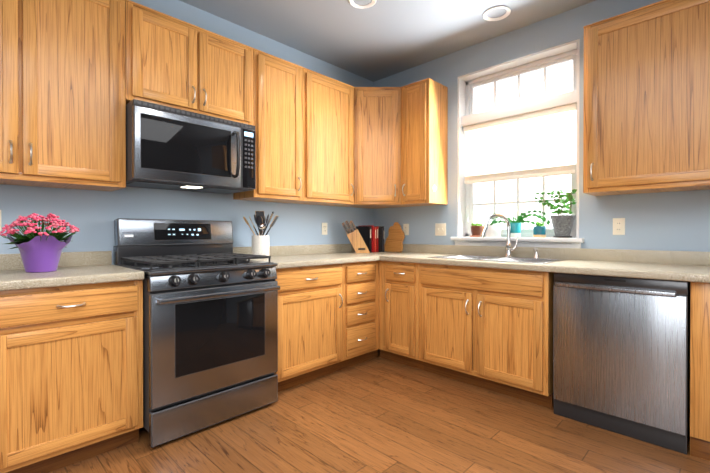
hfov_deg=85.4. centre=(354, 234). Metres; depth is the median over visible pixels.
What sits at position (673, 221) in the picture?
wall
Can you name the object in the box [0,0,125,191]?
upper cabinet
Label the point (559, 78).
window glass
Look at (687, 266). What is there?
countertop
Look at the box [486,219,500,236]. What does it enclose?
plant pot
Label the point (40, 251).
flower pot
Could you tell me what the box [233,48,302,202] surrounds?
upper cabinet
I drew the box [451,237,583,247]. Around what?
window sill
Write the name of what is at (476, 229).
plant pot
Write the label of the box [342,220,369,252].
knife block
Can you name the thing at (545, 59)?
window
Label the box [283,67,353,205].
upper cabinet
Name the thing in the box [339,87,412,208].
upper cabinet
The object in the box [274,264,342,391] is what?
base cabinet
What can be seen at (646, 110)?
upper cabinet
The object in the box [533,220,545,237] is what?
plant pot
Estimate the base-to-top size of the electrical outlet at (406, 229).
0.115 m
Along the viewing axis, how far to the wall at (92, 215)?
2.79 m
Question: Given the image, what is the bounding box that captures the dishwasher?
[553,273,690,453]
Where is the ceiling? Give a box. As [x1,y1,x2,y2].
[180,0,595,81]
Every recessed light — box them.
[349,0,375,8]
[483,6,510,20]
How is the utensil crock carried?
on the countertop at (291, 256)
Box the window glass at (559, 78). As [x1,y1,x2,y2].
[474,61,572,237]
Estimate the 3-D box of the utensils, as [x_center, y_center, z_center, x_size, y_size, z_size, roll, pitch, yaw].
[-0.726,-0.013,3.001,0.231,0.340,0.218,0,0,44]
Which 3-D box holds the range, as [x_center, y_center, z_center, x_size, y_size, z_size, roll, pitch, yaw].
[-0.989,0.502,2.436,0.746,1.203,0.762,0,0,44]
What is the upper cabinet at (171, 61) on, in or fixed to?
attached to the wall at (92, 215)
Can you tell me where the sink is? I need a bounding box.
[427,254,568,263]
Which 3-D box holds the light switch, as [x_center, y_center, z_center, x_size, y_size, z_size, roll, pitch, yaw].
[0.796,-0.045,3.591,0.116,0.115,0.015,0,0,44]
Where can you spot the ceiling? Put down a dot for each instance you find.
(379, 40)
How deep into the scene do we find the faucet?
3.04 m
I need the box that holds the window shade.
[463,103,576,219]
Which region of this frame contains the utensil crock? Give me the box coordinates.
[252,235,268,255]
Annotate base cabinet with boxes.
[0,280,142,472]
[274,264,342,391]
[337,261,378,370]
[379,261,423,369]
[419,263,553,408]
[690,282,709,460]
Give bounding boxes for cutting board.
[385,222,404,251]
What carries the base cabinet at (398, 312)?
on the floor
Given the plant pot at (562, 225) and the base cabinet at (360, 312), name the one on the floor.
the base cabinet at (360, 312)
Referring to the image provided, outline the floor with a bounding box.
[49,349,709,472]
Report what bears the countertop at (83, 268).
on the base cabinet at (71, 374)
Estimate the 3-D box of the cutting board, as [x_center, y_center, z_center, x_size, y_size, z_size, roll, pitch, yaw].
[0.407,0.027,3.904,0.235,0.304,0.068,0,0,44]
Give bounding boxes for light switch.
[435,223,445,235]
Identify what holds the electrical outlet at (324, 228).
attached to the wall at (92, 215)
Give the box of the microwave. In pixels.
[126,99,255,193]
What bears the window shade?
attached to the window at (545, 59)
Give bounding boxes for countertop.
[0,251,143,290]
[233,244,375,268]
[376,243,709,282]
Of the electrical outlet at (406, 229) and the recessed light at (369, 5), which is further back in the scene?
the electrical outlet at (406, 229)
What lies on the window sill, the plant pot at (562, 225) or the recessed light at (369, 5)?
the plant pot at (562, 225)
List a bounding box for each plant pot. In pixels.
[470,223,482,236]
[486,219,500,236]
[490,210,549,236]
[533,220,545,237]
[534,189,576,237]
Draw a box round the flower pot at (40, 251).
[0,213,79,272]
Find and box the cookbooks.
[356,225,383,251]
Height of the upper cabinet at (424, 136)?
1.078 m
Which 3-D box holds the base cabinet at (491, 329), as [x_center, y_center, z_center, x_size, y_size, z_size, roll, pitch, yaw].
[1.040,0.663,2.908,0.965,0.874,0.653,0,0,44]
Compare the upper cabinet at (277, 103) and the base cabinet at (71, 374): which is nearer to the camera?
the base cabinet at (71, 374)
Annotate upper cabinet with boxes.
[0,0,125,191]
[125,0,253,124]
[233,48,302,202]
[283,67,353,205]
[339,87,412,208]
[401,78,447,205]
[583,0,709,195]
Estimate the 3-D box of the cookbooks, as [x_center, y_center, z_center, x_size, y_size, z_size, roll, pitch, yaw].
[0.165,0.044,3.954,0.215,0.270,0.227,0,0,44]
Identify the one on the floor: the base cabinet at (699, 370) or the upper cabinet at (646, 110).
the base cabinet at (699, 370)
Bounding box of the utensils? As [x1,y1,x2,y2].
[243,211,278,234]
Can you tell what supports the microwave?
attached to the upper cabinet at (171, 61)
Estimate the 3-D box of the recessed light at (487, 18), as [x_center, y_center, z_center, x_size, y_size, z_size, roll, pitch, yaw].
[1.056,-1.658,2.864,0.196,0.042,0.196,0,0,44]
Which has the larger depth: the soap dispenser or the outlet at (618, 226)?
the soap dispenser
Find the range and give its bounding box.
[113,218,279,447]
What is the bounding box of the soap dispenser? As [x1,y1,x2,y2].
[533,248,539,257]
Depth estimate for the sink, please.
2.92 m
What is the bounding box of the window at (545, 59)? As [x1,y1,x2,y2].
[457,39,579,237]
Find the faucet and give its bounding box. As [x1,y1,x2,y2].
[480,213,518,256]
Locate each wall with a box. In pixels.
[0,0,372,264]
[373,0,709,251]
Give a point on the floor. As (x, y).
(378, 414)
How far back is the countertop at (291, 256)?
3.20 m
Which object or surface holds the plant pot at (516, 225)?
on the window sill
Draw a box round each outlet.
[322,223,326,234]
[403,224,408,234]
[613,218,624,234]
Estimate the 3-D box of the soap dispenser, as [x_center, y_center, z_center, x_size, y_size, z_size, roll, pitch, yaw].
[1.360,0.140,2.899,0.042,0.077,0.084,0,0,44]
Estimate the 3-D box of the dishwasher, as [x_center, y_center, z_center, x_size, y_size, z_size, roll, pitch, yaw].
[1.629,0.669,2.333,0.622,0.868,0.594,0,0,44]

